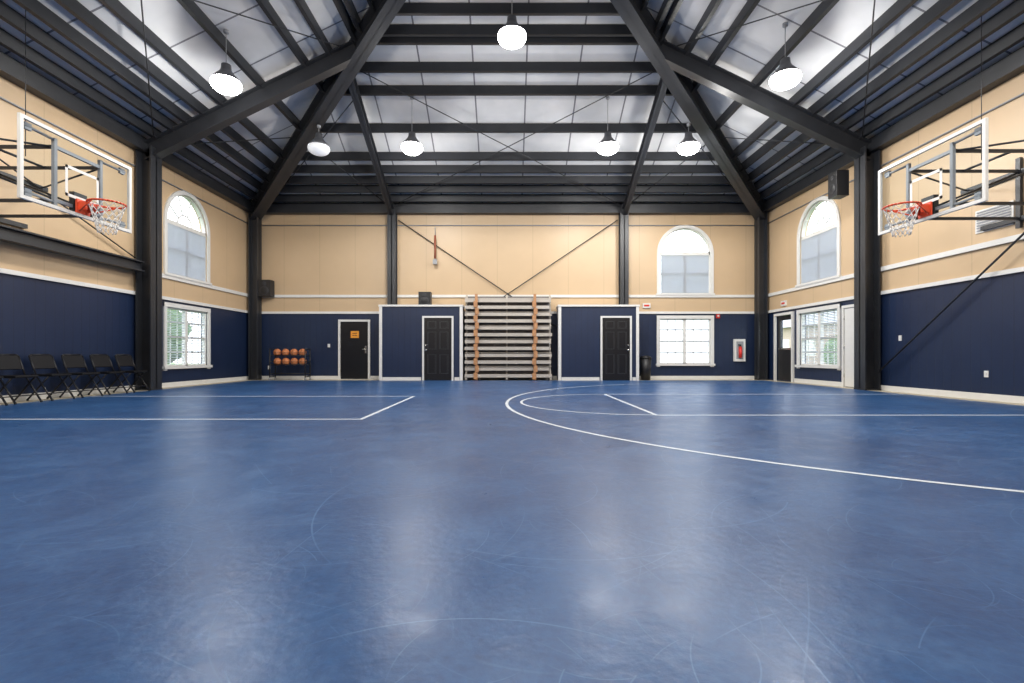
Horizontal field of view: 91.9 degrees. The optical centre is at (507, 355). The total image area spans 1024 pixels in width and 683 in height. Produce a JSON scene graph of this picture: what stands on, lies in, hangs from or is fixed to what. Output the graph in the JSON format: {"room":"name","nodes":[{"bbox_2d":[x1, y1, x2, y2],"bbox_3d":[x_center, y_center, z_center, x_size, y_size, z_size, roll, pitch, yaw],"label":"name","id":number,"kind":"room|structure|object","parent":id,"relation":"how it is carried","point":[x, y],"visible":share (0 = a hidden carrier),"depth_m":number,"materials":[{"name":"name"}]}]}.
{"room":"sports hall","nodes":[
{"label":"sports hall","id":0,"kind":"room"},
{"bbox_2d":[0,76,247,395],"bbox_3d":[-8.900,-2.185,8.200,0.200,6.010,17.600,0,0,0],"label":"wall","id":1,"kind":"structure","parent":0,"point":[37,316],"depth_m":10.36,"materials":[{"name":"beige paint"}]},
{"bbox_2d":[0,10,131,234],"bbox_3d":[-7.460,-3.764,7.900,2.641,3.632,3.000,0,0,0],"label":"basketball hoop","id":2,"kind":"object","parent":1,"relation":"attached to","point":[79,206],"visible":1,"depth_m":7.82,"materials":[{"name":"clear glass"}]},
{"bbox_2d":[0,268,247,312],"bbox_3d":[-8.775,-1.470,8.175,0.050,0.080,17.550,0,0,0],"label":"trim","id":3,"kind":"structure","parent":1,"relation":"attached to","point":[2,270],"depth_m":10.43,"materials":[{"name":"white paint"}]},
{"bbox_2d":[0,376,247,402],"bbox_3d":[-8.785,0.760,8.185,0.030,0.120,17.570,0,0,0],"label":"baseboard","id":4,"kind":"structure","parent":1,"relation":"attached to","point":[207,381],"depth_m":11.10,"materials":[{"name":"white paint"}]},
{"bbox_2d":[167,308,204,364],"bbox_3d":[-8.840,-0.490,13.600,0.032,1.460,1.670,0,0,0],"label":"blinds","id":5,"kind":"object","parent":1,"relation":"attached to","point":[167,308],"visible":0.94,"depth_m":13.51,"materials":[{"name":"white plastic"}]},
{"bbox_2d":[168,221,205,280],"bbox_3d":[-8.825,-2.815,13.600,0.050,1.349,1.640,0,0,0],"label":"blinds","id":6,"kind":"object","parent":1,"relation":"attached to","point":[186,247],"visible":1,"depth_m":13.56,"materials":[{"name":"white fabric"}]},
{"bbox_2d":[162,191,211,284],"bbox_3d":[-8.828,-3.275,13.600,0.205,2.410,2.000,0,0,0],"label":"frame","id":7,"kind":"object","parent":1,"relation":"attached to","point":[193,200],"visible":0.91,"depth_m":13.60,"materials":[{"name":"white paint"}]},
{"bbox_2d":[162,302,212,370],"bbox_3d":[-8.825,-0.490,13.600,0.210,1.760,2.020,0,0,0],"label":"frame","id":8,"kind":"object","parent":1,"relation":"attached to","point":[186,308],"visible":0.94,"depth_m":13.60,"materials":[{"name":"white paint"}]},
{"bbox_2d":[162,273,247,296],"bbox_3d":[-8.775,-2.030,14.475,0.050,0.100,4.950,0,0,0],"label":"trim","id":9,"kind":"structure","parent":1,"relation":"attached to","point":[163,275],"depth_m":14.22,"materials":[{"name":"white paint"}]},
{"bbox_2d":[382,307,463,379],"bbox_3d":[-2.850,-0.390,16.530,2.700,2.420,0.660,0,0,0],"label":"wall","id":10,"kind":"structure","parent":0,"point":[401,326],"depth_m":16.20,"materials":[{"name":"blue paint"}]},
{"bbox_2d":[378,305,464,379],"bbox_3d":[-2.850,-0.420,16.505,2.760,2.480,0.710,0,0,0],"label":"trim","id":11,"kind":"structure","parent":10,"relation":"attached to","point":[379,306],"depth_m":16.17,"materials":[{"name":"white paint"}]},
{"bbox_2d":[418,292,431,304],"bbox_3d":[-2.750,-1.880,16.472,0.400,0.440,0.376,0,0,0],"label":"wall speaker","id":12,"kind":"object","parent":11,"relation":"on","point":[424,298],"visible":0.99,"depth_m":16.30},
{"bbox_2d":[424,318,451,379],"bbox_3d":[-2.290,-0.212,16.180,0.900,2.035,0.041,0,0,0],"label":"door","id":13,"kind":"structure","parent":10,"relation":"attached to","point":[437,331],"depth_m":16.16,"materials":[{"name":"black paint"}]},
{"bbox_2d":[422,316,453,379],"bbox_3d":[-2.290,-0.235,16.170,1.020,2.110,0.060,0,0,0],"label":"frame","id":14,"kind":"object","parent":10,"relation":"attached to","point":[423,317],"visible":1,"depth_m":16.14,"materials":[{"name":"white paint"}]},
{"bbox_2d":[262,215,753,375],"bbox_3d":[0.000,-2.185,17.100,18.000,6.010,0.200,0,0,0],"label":"wall","id":15,"kind":"structure","parent":0,"point":[299,260],"depth_m":17.00,"materials":[{"name":"beige paint"}]},
{"bbox_2d":[258,280,273,296],"bbox_3d":[-8.200,-2.275,16.812,0.420,0.550,0.376,0,0,0],"label":"wall speaker","id":16,"kind":"object","parent":15,"relation":"attached to","point":[265,287],"visible":1,"depth_m":16.64},
{"bbox_2d":[338,320,369,378],"bbox_3d":[-5.270,-0.205,16.970,1.090,2.050,0.060,0,0,0],"label":"frame","id":17,"kind":"object","parent":15,"relation":"attached to","point":[339,321],"visible":1,"depth_m":16.94,"materials":[{"name":"white paint"}]},
{"bbox_2d":[341,322,367,378],"bbox_3d":[-5.270,-0.172,16.983,0.930,1.955,0.035,0,0,0],"label":"door","id":18,"kind":"structure","parent":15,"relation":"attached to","point":[354,360],"depth_m":16.97,"materials":[{"name":"black paint"}]},
{"bbox_2d":[351,331,358,337],"bbox_3d":[-5.250,-0.720,16.960,0.280,0.240,0.008,0,0,0],"label":"sign","id":19,"kind":"object","parent":18,"relation":"attached to","point":[354,334],"visible":1,"depth_m":16.96,"materials":[{"name":"orange plastic"}]},
{"bbox_2d":[433,235,436,264],"bbox_3d":[-2.480,-3.740,16.830,0.140,1.280,0.100,0,0,0],"label":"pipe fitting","id":20,"kind":"object","parent":15,"relation":"attached to","point":[434,259],"visible":1,"depth_m":16.79,"materials":[{"name":"metal"}]},
{"bbox_2d":[262,295,753,297],"bbox_3d":[0.000,-2.035,16.975,17.600,0.090,0.050,0,0,0],"label":"trim","id":21,"kind":"structure","parent":15,"relation":"attached to","point":[275,296],"depth_m":16.95,"materials":[{"name":"white paint"}]},
{"bbox_2d":[262,311,753,313],"bbox_3d":[0.000,-1.470,16.980,17.600,0.080,0.040,0,0,0],"label":"trim","id":22,"kind":"structure","parent":15,"relation":"attached to","point":[263,312],"depth_m":16.96,"materials":[{"name":"white paint"}]},
{"bbox_2d":[262,376,753,378],"bbox_3d":[0.000,0.760,16.985,17.600,0.120,0.030,0,0,0],"label":"baseboard","id":23,"kind":"structure","parent":15,"relation":"attached to","point":[263,377],"depth_m":16.97,"materials":[{"name":"white paint"}]},
{"bbox_2d":[0,92,1023,225],"bbox_3d":[0.000,-4.460,8.496,17.586,0.036,16.993,0,0,0],"label":"conduit","id":24,"kind":"object","parent":15,"relation":"attached to","point":[1021,94],"visible":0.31,"depth_m":13.93,"materials":[{"name":"black metal"}]},
{"bbox_2d":[0,47,1023,214],"bbox_3d":[0.000,-4.990,8.200,17.600,0.300,17.600,0,0,0],"label":"beam","id":25,"kind":"structure","parent":15,"relation":"attached to","point":[1012,65],"depth_m":12.85,"materials":[{"name":"metal"}]},
{"bbox_2d":[643,303,650,307],"bbox_3d":[4.750,-1.710,16.973,0.260,0.160,0.055,0,0,0],"label":"exit sign","id":26,"kind":"object","parent":15,"relation":"attached to","point":[645,305],"visible":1,"depth_m":16.95,"materials":[{"name":"white paint"}]},
{"bbox_2d":[660,320,708,359],"bbox_3d":[6.080,-0.490,17.040,1.670,1.460,0.032,0,0,0],"label":"blinds","id":27,"kind":"object","parent":15,"relation":"attached to","point":[661,330],"visible":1,"depth_m":17.04,"materials":[{"name":"white plastic"}]},
{"bbox_2d":[661,254,708,292],"bbox_3d":[6.080,-2.815,17.025,1.640,1.349,0.050,0,0,0],"label":"blinds","id":28,"kind":"object","parent":15,"relation":"attached to","point":[674,267],"visible":1,"depth_m":17.02,"materials":[{"name":"white fabric"}]},
{"bbox_2d":[656,316,714,366],"bbox_3d":[6.080,-0.490,17.025,2.020,1.760,0.210,0,0,0],"label":"frame","id":29,"kind":"object","parent":15,"relation":"attached to","point":[710,363],"visible":1,"depth_m":16.96,"materials":[{"name":"white paint"}]},
{"bbox_2d":[656,226,714,294],"bbox_3d":[6.080,-3.275,17.027,2.000,2.410,0.205,0,0,0],"label":"frame","id":30,"kind":"object","parent":15,"relation":"attached to","point":[701,233],"visible":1,"depth_m":16.96,"materials":[{"name":"white paint"}]},
{"bbox_2d":[733,339,744,360],"bbox_3d":[7.920,-0.180,16.902,0.380,0.760,0.185,0,0,0],"label":"fire extinguisher cabinet","id":31,"kind":"object","parent":15,"relation":"attached to","point":[738,344],"visible":1,"depth_m":16.91,"materials":[{"name":"white metal"}]},
{"bbox_2d":[0,0,1023,202],"bbox_3d":[0.000,-7.261,8.200,18.600,4.649,18.600,0,0,0],"label":"ceiling","id":32,"kind":"structure","parent":0,"point":[379,109],"depth_m":11.77,"materials":[{"name":"metal"}]},
{"bbox_2d":[210,29,241,95],"bbox_3d":[-5.750,-5.996,10.100,0.580,1.279,0.580,0,0,0],"label":"light","id":33,"kind":"object","parent":32,"relation":"hanging from","point":[223,81],"visible":1,"depth_m":9.97,"materials":[{"name":"grey paint"}]},
{"bbox_2d":[401,96,422,155],"bbox_3d":[-2.580,-6.179,13.300,0.580,1.546,0.580,0,0,0],"label":"light","id":34,"kind":"object","parent":32,"relation":"hanging from","point":[411,146],"visible":0.99,"depth_m":13.14,"materials":[{"name":"white glass"}]},
{"bbox_2d":[498,14,525,48],"bbox_3d":[0.080,-7.407,10.000,0.580,2.303,0.580,0,0,0],"label":"light","id":35,"kind":"object","parent":32,"relation":"hanging from","point":[511,35],"visible":1,"depth_m":9.85,"materials":[{"name":"white glass"}]},
{"bbox_2d":[597,96,618,155],"bbox_3d":[2.680,-6.179,13.300,0.580,1.546,0.580,0,0,0],"label":"light","id":36,"kind":"object","parent":32,"relation":"hanging from","point":[607,146],"visible":1,"depth_m":13.16,"materials":[{"name":"white glass"}]},
{"bbox_2d":[769,22,801,90],"bbox_3d":[5.600,-6.057,10.000,0.580,1.302,0.580,0,0,0],"label":"light","id":37,"kind":"object","parent":32,"relation":"hanging from","point":[787,75],"visible":1,"depth_m":9.87,"materials":[{"name":"grey paint"}]},
{"bbox_2d":[0,379,1023,405],"bbox_3d":[0.000,0.920,8.200,18.000,0.200,18.000,0,0,0],"label":"floor","id":38,"kind":"structure","parent":0,"point":[37,400],"depth_m":12.30,"materials":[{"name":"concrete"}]},
{"bbox_2d":[0,376,7,405],"bbox_3d":[-8.410,0.395,7.851,0.535,0.846,0.456,0,0,4],"label":"folding chair","id":39,"kind":"object","parent":38,"relation":"on","point":[1,377],"visible":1,"depth_m":8.03,"materials":[{"name":"black plastic"}]},
{"bbox_2d":[0,354,42,404],"bbox_3d":[-8.410,0.395,8.451,0.535,0.846,0.456,0,0,5],"label":"folding chair","id":40,"kind":"object","parent":38,"relation":"on","point":[7,361],"visible":0.99,"depth_m":8.48,"materials":[{"name":"black plastic"}]},
{"bbox_2d":[26,354,74,400],"bbox_3d":[-8.410,0.395,9.101,0.535,0.846,0.456,0,0,3],"label":"folding chair","id":41,"kind":"object","parent":38,"relation":"on","point":[38,361],"visible":0.94,"depth_m":9.07,"materials":[{"name":"black plastic"}]},
{"bbox_2d":[59,354,103,397],"bbox_3d":[-8.410,0.395,9.751,0.535,0.846,0.456,0,0,5],"label":"folding chair","id":42,"kind":"object","parent":38,"relation":"on","point":[69,360],"visible":0.91,"depth_m":9.74,"materials":[{"name":"black plastic"}]},
{"bbox_2d":[88,354,127,394],"bbox_3d":[-8.410,0.395,10.401,0.535,0.846,0.456,0,0,5],"label":"folding chair","id":43,"kind":"object","parent":38,"relation":"on","point":[97,360],"visible":0.93,"depth_m":10.39,"materials":[{"name":"black plastic"}]},
{"bbox_2d":[113,354,149,392],"bbox_3d":[-8.410,0.395,11.050,0.535,0.846,0.456,0,0,3],"label":"folding chair","id":44,"kind":"object","parent":38,"relation":"on","point":[123,360],"visible":0.91,"depth_m":11.03,"materials":[{"name":"black plastic"}]},
{"bbox_2d":[135,145,161,389],"bbox_3d":[-8.560,-2.055,11.800,0.380,5.750,0.380,0,0,0],"label":"steel column","id":45,"kind":"structure","parent":38,"relation":"on","point":[148,174],"depth_m":11.76,"materials":[{"name":"black metal"}]},
{"bbox_2d":[0,224,144,271],"bbox_3d":[-8.600,-2.080,8.200,0.200,0.240,6.760,0,0,0],"label":"beam","id":46,"kind":"structure","parent":45,"relation":"attached to","point":[8,234],"depth_m":9.58,"materials":[{"name":"metal"}]},
{"bbox_2d":[0,159,135,257],"bbox_3d":[-8.700,-3.455,8.200,0.028,2.380,6.711,0,0,0],"label":"rod","id":47,"kind":"object","parent":46,"relation":"attached to","point":[1,160],"visible":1,"depth_m":10.16,"materials":[{"name":"paint"}]},
{"bbox_2d":[144,40,355,160],"bbox_3d":[-6.125,-6.043,11.800,5.225,2.819,0.240,0,0,0],"label":"beam","id":48,"kind":"structure","parent":45,"relation":"on","point":[323,66],"depth_m":11.78,"materials":[{"name":"metal"}]},
{"bbox_2d":[193,137,292,143],"bbox_3d":[-7.200,-5.629,13.000,2.983,1.098,0.024,0,0,-42],"label":"rod","id":49,"kind":"object","parent":48,"relation":"attached to","point":[284,137],"visible":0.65,"depth_m":13.10,"materials":[{"name":"paint"}]},
{"bbox_2d":[248,211,261,379],"bbox_3d":[-8.560,-2.055,16.750,0.300,5.750,0.300,0,0,0],"label":"steel column","id":50,"kind":"structure","parent":38,"relation":"on","point":[254,226],"depth_m":16.74,"materials":[{"name":"black metal"}]},
{"bbox_2d":[250,0,405,219],"bbox_3d":[-4.300,-6.902,12.500,12.312,4.623,0.340,0,0,45],"label":"beam","id":51,"kind":"structure","parent":50,"relation":"on","point":[373,26],"depth_m":12.90,"materials":[{"name":"metal"}]},
{"bbox_2d":[307,125,329,155],"bbox_3d":[-5.100,-5.807,13.350,0.580,0.802,0.580,0,0,0],"label":"light","id":52,"kind":"object","parent":51,"relation":"hanging from","point":[317,146],"visible":1,"depth_m":13.20,"materials":[{"name":"white glass"}]},
{"bbox_2d":[269,348,310,379],"bbox_3d":[-7.220,0.295,16.400,1.200,1.050,0.490,0,0,0],"label":"rack","id":53,"kind":"object","parent":38,"relation":"on","point":[277,352],"visible":1,"depth_m":16.30,"materials":[{"name":"black metal"}]},
{"bbox_2d":[387,209,396,304],"bbox_3d":[-3.930,-2.055,16.830,0.280,5.750,0.280,0,0,0],"label":"steel column","id":54,"kind":"structure","parent":38,"relation":"on","point":[391,219],"depth_m":16.69,"materials":[{"name":"black metal"}]},
{"bbox_2d":[349,77,393,214],"bbox_3d":[-3.950,-5.957,14.500,0.160,2.541,4.823,0,0,0],"label":"beam","id":55,"kind":"structure","parent":54,"relation":"on","point":[353,88],"depth_m":14.14,"materials":[{"name":"metal"}]},
{"bbox_2d":[325,156,384,202],"bbox_3d":[-4.950,-5.629,15.400,0.024,1.098,2.790,0,0,38],"label":"rod","id":56,"kind":"object","parent":55,"relation":"attached to","point":[325,156],"visible":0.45,"depth_m":15.55,"materials":[{"name":"paint"}]},
{"bbox_2d":[398,220,556,326],"bbox_3d":[0.000,-2.105,16.930,7.518,5.076,0.028,0,0,0],"label":"rod","id":57,"kind":"object","parent":54,"relation":"attached to","point":[398,220],"visible":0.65,"depth_m":16.92,"materials":[{"name":"paint"}]},
{"bbox_2d":[465,294,551,379],"bbox_3d":[0.010,-0.605,16.413,2.860,2.850,0.475,0,0,0],"label":"bleachers","id":58,"kind":"object","parent":38,"relation":"on","point":[507,336],"visible":1,"depth_m":16.29,"materials":[{"name":"metal"}]},
{"bbox_2d":[0,380,1023,682],"bbox_3d":[0.010,0.817,7.800,16.660,0.006,16.700,0,0,0],"label":"court surface","id":59,"kind":"object","parent":38,"relation":"on","point":[445,533],"visible":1,"depth_m":2.26,"materials":[{"name":"blue rubber"}]},
{"bbox_2d":[0,383,1023,491],"bbox_3d":[0.000,0.813,8.370,16.600,0.002,12.630,0,0,0],"label":"court lines","id":60,"kind":"object","parent":59,"relation":"on","point":[508,400],"depth_m":6.29,"materials":[{"name":"white paint"}]},
{"bbox_2d":[619,209,628,304],"bbox_3d":[3.930,-2.055,16.830,0.280,5.750,0.280,0,0,0],"label":"steel column","id":61,"kind":"structure","parent":38,"relation":"on","point":[623,219],"depth_m":16.69,"materials":[{"name":"black metal"}]},
{"bbox_2d":[464,220,617,323],"bbox_3d":[0.000,-2.105,16.900,7.518,5.076,0.028,0,0,0],"label":"rod","id":62,"kind":"object","parent":61,"relation":"attached to","point":[616,220],"visible":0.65,"depth_m":16.88,"materials":[{"name":"paint"}]},
{"bbox_2d":[622,77,666,214],"bbox_3d":[3.950,-5.957,14.500,0.160,2.541,4.823,0,0,0],"label":"beam","id":63,"kind":"structure","parent":61,"relation":"on","point":[662,88],"depth_m":14.14,"materials":[{"name":"metal"}]},
{"bbox_2d":[631,145,704,202],"bbox_3d":[4.950,-5.629,15.400,0.024,1.098,2.790,0,0,-38],"label":"rod","id":64,"kind":"object","parent":63,"relation":"attached to","point":[704,145],"visible":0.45,"depth_m":15.38,"materials":[{"name":"paint"}]},
{"bbox_2d":[639,355,651,379],"bbox_3d":[4.600,0.408,16.550,0.400,0.823,0.400,0,0,0],"label":"trash bin","id":65,"kind":"object","parent":38,"relation":"on","point":[645,361],"visible":0.95,"depth_m":16.41,"materials":[{"name":"black plastic"}]},
{"bbox_2d":[754,211,767,379],"bbox_3d":[8.560,-2.055,16.750,0.300,5.750,0.300,0,0,0],"label":"steel column","id":66,"kind":"structure","parent":38,"relation":"on","point":[760,226],"depth_m":16.74,"materials":[{"name":"black metal"}]},
{"bbox_2d":[610,0,765,219],"bbox_3d":[4.300,-6.902,12.500,0.340,4.623,12.312,0,0,45],"label":"beam","id":67,"kind":"structure","parent":66,"relation":"on","point":[642,25],"depth_m":12.92,"materials":[{"name":"metal"}]},
{"bbox_2d":[0,0,1023,203],"bbox_3d":[0.000,-7.032,8.200,17.520,4.116,17.520,0,0,0],"label":"roof purlins","id":68,"kind":"structure","parent":67,"relation":"attached to","point":[395,34],"depth_m":11.79,"materials":[{"name":"paint"}]},
{"bbox_2d":[140,0,153,137],"bbox_3d":[-6.100,-6.165,8.200,0.024,2.170,8.107,0,0,-33],"label":"rod","id":69,"kind":"object","parent":68,"relation":"attached to","point":[140,0],"visible":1,"depth_m":9.66,"materials":[{"name":"paint"}]},
{"bbox_2d":[192,0,341,46],"bbox_3d":[-6.100,-6.165,8.200,0.024,2.170,8.107,0,0,33],"label":"rod","id":70,"kind":"object","parent":68,"relation":"attached to","point":[192,0],"visible":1,"depth_m":9.97,"materials":[{"name":"paint"}]},
{"bbox_2d":[279,100,352,192],"bbox_3d":[-6.000,-5.921,14.800,5.108,1.682,0.024,0,0,42],"label":"rod","id":71,"kind":"object","parent":68,"relation":"attached to","point":[352,100],"visible":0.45,"depth_m":14.09,"materials":[{"name":"paint"}]},
{"bbox_2d":[360,70,620,204],"bbox_3d":[0.000,-6.092,14.450,8.739,2.121,0.024,0,0,-30],"label":"rod","id":72,"kind":"object","parent":68,"relation":"attached to","point":[360,70],"visible":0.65,"depth_m":13.99,"materials":[{"name":"paint"}]},
{"bbox_2d":[395,70,655,204],"bbox_3d":[0.000,-6.092,14.450,8.739,2.121,0.024,0,0,30],"label":"rod","id":73,"kind":"object","parent":68,"relation":"attached to","point":[655,70],"visible":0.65,"depth_m":13.99,"materials":[{"name":"paint"}]},
{"bbox_2d":[663,100,736,192],"bbox_3d":[6.000,-5.921,14.800,5.108,1.682,0.024,0,0,-42],"label":"rod","id":74,"kind":"object","parent":68,"relation":"attached to","point":[663,100],"visible":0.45,"depth_m":14.56,"materials":[{"name":"paint"}]},
{"bbox_2d":[674,0,823,46],"bbox_3d":[6.100,-6.165,8.200,0.024,2.170,8.107,0,0,-33],"label":"rod","id":75,"kind":"object","parent":68,"relation":"attached to","point":[819,0],"visible":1,"depth_m":9.97,"materials":[{"name":"paint"}]},
{"bbox_2d":[862,0,875,137],"bbox_3d":[6.100,-6.165,8.200,0.024,2.170,8.107,0,0,33],"label":"rod","id":76,"kind":"object","parent":68,"relation":"attached to","point":[874,0],"visible":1,"depth_m":9.66,"materials":[{"name":"paint"}]},
{"bbox_2d":[677,123,699,155],"bbox_3d":[4.850,-5.819,13.300,0.580,0.826,0.580,0,0,0],"label":"light","id":77,"kind":"object","parent":67,"relation":"hanging from","point":[689,145],"visible":1,"depth_m":13.15,"materials":[{"name":"white glass"}]},
{"bbox_2d":[854,145,880,389],"bbox_3d":[8.560,-2.055,11.800,0.380,5.750,0.380,0,0,0],"label":"steel column","id":78,"kind":"structure","parent":38,"relation":"on","point":[867,241],"depth_m":11.77,"materials":[{"name":"black metal"}]},
{"bbox_2d":[660,40,871,160],"bbox_3d":[6.125,-6.043,11.800,5.225,2.819,0.240,0,0,0],"label":"beam","id":79,"kind":"structure","parent":78,"relation":"on","point":[692,66],"depth_m":11.78,"materials":[{"name":"metal"}]},
{"bbox_2d":[723,137,822,143],"bbox_3d":[7.200,-5.629,13.000,2.983,1.098,0.024,0,0,42],"label":"rod","id":80,"kind":"object","parent":79,"relation":"attached to","point":[723,137],"visible":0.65,"depth_m":13.10,"materials":[{"name":"paint"}]},
{"bbox_2d":[828,170,848,198],"bbox_3d":[8.232,-4.240,12.300,0.376,0.620,0.340,0,0,0],"label":"wall speaker","id":81,"kind":"object","parent":78,"relation":"attached to","point":[838,180],"visible":1,"depth_m":12.13},
{"bbox_2d":[878,232,1023,371],"bbox_3d":[8.660,-2.130,8.200,0.035,5.032,6.724,0,0,0],"label":"rod","id":82,"kind":"object","parent":78,"relation":"attached to","point":[1022,234],"visible":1,"depth_m":9.53,"materials":[{"name":"paint"}]},
{"bbox_2d":[557,307,635,379],"bbox_3d":[2.965,-0.390,16.530,2.610,2.420,0.660,0,0,0],"label":"wall","id":83,"kind":"structure","parent":0,"point":[580,326],"depth_m":16.20,"materials":[{"name":"blue paint"}]},
{"bbox_2d":[556,305,639,379],"bbox_3d":[2.965,-0.420,16.505,2.670,2.480,0.710,0,0,0],"label":"trim","id":84,"kind":"structure","parent":83,"relation":"attached to","point":[557,306],"depth_m":16.17,"materials":[{"name":"white paint"}]},
{"bbox_2d":[602,318,629,379],"bbox_3d":[3.530,-0.212,16.180,0.900,2.035,0.041,0,0,0],"label":"door","id":85,"kind":"structure","parent":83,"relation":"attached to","point":[615,331],"depth_m":16.16,"materials":[{"name":"black paint"}]},
{"bbox_2d":[600,316,631,379],"bbox_3d":[3.530,-0.235,16.170,1.020,2.110,0.060,0,0,0],"label":"frame","id":86,"kind":"object","parent":83,"relation":"attached to","point":[601,317],"visible":1,"depth_m":16.14,"materials":[{"name":"white paint"}]},
{"bbox_2d":[768,72,1023,396],"bbox_3d":[8.900,-2.185,8.200,0.200,6.010,17.600,0,0,0],"label":"wall","id":87,"kind":"structure","parent":0,"point":[982,330],"depth_m":10.07,"materials":[{"name":"paint"}]},
{"bbox_2d":[774,311,793,381],"bbox_3d":[8.770,-0.270,15.750,0.060,2.180,1.080,0,0,0],"label":"frame","id":88,"kind":"object","parent":87,"relation":"attached to","point":[791,312],"visible":0.88,"depth_m":15.54,"materials":[{"name":"white paint"}]},
{"bbox_2d":[781,300,786,305],"bbox_3d":[8.773,-1.660,15.750,0.055,0.160,0.260,0,0,0],"label":"exit sign","id":89,"kind":"object","parent":87,"relation":"attached to","point":[783,303],"visible":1,"depth_m":15.66,"materials":[{"name":"white paint"}]},
{"bbox_2d":[778,315,790,380],"bbox_3d":[8.840,-0.240,15.750,0.080,2.060,0.900,0,0,0],"label":"slab","id":90,"kind":"object","parent":87,"relation":"attached to","point":[784,354],"visible":0.76,"depth_m":15.87,"materials":[{"name":"metal"}]},
{"bbox_2d":[794,378,841,386],"bbox_3d":[8.785,0.760,14.080,0.030,0.120,2.200,0,0,0],"label":"baseboard","id":91,"kind":"structure","parent":87,"relation":"attached to","point":[808,381],"depth_m":13.98,"materials":[{"name":"white paint"}]},
{"bbox_2d":[795,304,841,369],"bbox_3d":[8.825,-0.490,14.050,0.210,1.760,2.020,0,0,0],"label":"frame","id":92,"kind":"object","parent":87,"relation":"attached to","point":[837,307],"visible":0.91,"depth_m":14.00,"materials":[{"name":"white paint"}]},
{"bbox_2d":[795,196,841,286],"bbox_3d":[8.828,-3.275,14.050,0.205,2.410,2.000,0,0,0],"label":"frame","id":93,"kind":"object","parent":87,"relation":"attached to","point":[813,204],"visible":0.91,"depth_m":14.12,"materials":[{"name":"white paint"}]},
{"bbox_2d":[801,225,836,283],"bbox_3d":[8.825,-2.815,14.050,0.050,1.349,1.640,0,0,0],"label":"blinds","id":94,"kind":"object","parent":87,"relation":"attached to","point":[819,250],"visible":0.98,"depth_m":14.00,"materials":[{"name":"white fabric"}]},
{"bbox_2d":[801,310,836,363],"bbox_3d":[8.840,-0.490,14.050,0.032,1.460,1.670,0,0,0],"label":"blinds","id":95,"kind":"object","parent":87,"relation":"attached to","point":[834,310],"visible":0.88,"depth_m":13.96,"materials":[{"name":"white plastic"}]},
{"bbox_2d":[842,304,853,386],"bbox_3d":[8.770,-0.240,12.450,0.060,2.120,1.040,0,0,0],"label":"frame","id":96,"kind":"object","parent":87,"relation":"attached to","point":[844,307],"visible":0.45,"depth_m":12.90,"materials":[{"name":"white paint"}]},
{"bbox_2d":[845,307,853,386],"bbox_3d":[8.783,-0.207,12.450,0.035,2.025,0.880,0,0,0],"label":"slab","id":97,"kind":"object","parent":87,"relation":"attached to","point":[849,312],"visible":0.45,"depth_m":12.70,"materials":[{"name":"white paint"}]},
{"bbox_2d":[768,233,1023,296],"bbox_3d":[8.775,-2.030,8.175,0.050,0.100,17.550,0,0,0],"label":"trim","id":98,"kind":"structure","parent":87,"relation":"attached to","point":[1013,238],"depth_m":10.32,"materials":[{"name":"white paint"}]},
{"bbox_2d":[768,267,1023,312],"bbox_3d":[8.775,-1.470,8.175,0.050,0.080,17.550,0,0,0],"label":"trim","id":99,"kind":"structure","parent":87,"relation":"attached to","point":[1019,269],"depth_m":10.36,"materials":[{"name":"white paint"}]},
{"bbox_2d":[878,16,1023,236],"bbox_3d":[7.460,-3.764,8.050,2.641,3.632,3.000,0,0,0],"label":"basketball hoop","id":100,"kind":"object","parent":87,"relation":"attached to","point":[929,207],"visible":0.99,"depth_m":7.98,"materials":[{"name":"clear glass"}]},
{"bbox_2d":[881,385,1023,403],"bbox_3d":[8.785,0.760,5.650,0.030,0.120,12.500,0,0,0],"label":"baseboard","id":101,"kind":"structure","parent":87,"relation":"attached to","point":[970,395],"depth_m":9.64,"materials":[{"name":"white paint"}]},
{"bbox_2d":[984,371,988,376],"bbox_3d":[8.790,0.340,9.100,0.020,0.120,0.080,0,0,0],"label":"wall outlet","id":102,"kind":"object","parent":87,"relation":"attached to","point":[986,373],"visible":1,"depth_m":9.09,"materials":[{"name":"white paint"}]},
{"bbox_2d":[975,200,1014,233],"bbox_3d":[8.783,-2.490,8.950,0.035,0.420,0.700,0,0,0],"label":"air vent","id":103,"kind":"object","parent":87,"relation":"in","point":[998,210],"visible":0.82,"depth_m":8.94,"materials":[{"name":"white metal"}]},
{"label":"outside","id":104,"kind":"structure","parent":0,"visible":0},
{"bbox_3d":[0.000,1.195,10.000,120.000,0.250,120.000,0,0,0],"label":"lawn","id":105,"kind":"structure","parent":104,"visible":0},
{"bbox_2d":[167,309,180,360],"bbox_3d":[-15.200,-0.622,19.582,3.594,3.384,3.067,0,0,0],"label":"shrub","id":106,"kind":"object","parent":105,"relation":"on","point":[167,309],"visible":0.02,"depth_m":20.11,"materials":[{"name":"green plant"}]},
{"bbox_2d":[167,310,190,363],"bbox_3d":[-16.194,-0.620,22.804,2.629,3.380,4.172,0,0,-37],"label":"shrub","id":107,"kind":"object","parent":105,"relation":"on","point":[171,310],"visible":0.02,"depth_m":22.29,"materials":[{"name":"green plant"}]},
{"bbox_2d":[783,311,836,362],"bbox_3d":[27.000,-1.555,31.000,7.000,5.250,35.000,0,0,0],"label":"neighbouring building","id":108,"kind":"structure","parent":105,"relation":"on","point":[786,323],"depth_m":39.60,"materials":[{"name":"grey paint"}]},
{"bbox_2d":[824,339,835,364],"bbox_3d":[17.243,0.017,25.087,2.119,2.106,2.278,0,0,0],"label":"shrub","id":109,"kind":"object","parent":105,"relation":"on","point":[830,339],"visible":0.05,"depth_m":25.29,"materials":[{"name":"green plant"}]},
{"bbox_2d":[831,335,836,364],"bbox_3d":[14.915,-0.167,19.924,3.242,2.474,1.932,0,0,35],"label":"shrub","id":110,"kind":"object","parent":105,"relation":"on","point":[836,335],"visible":0.02,"depth_m":20.74,"materials":[{"name":"green plant"}]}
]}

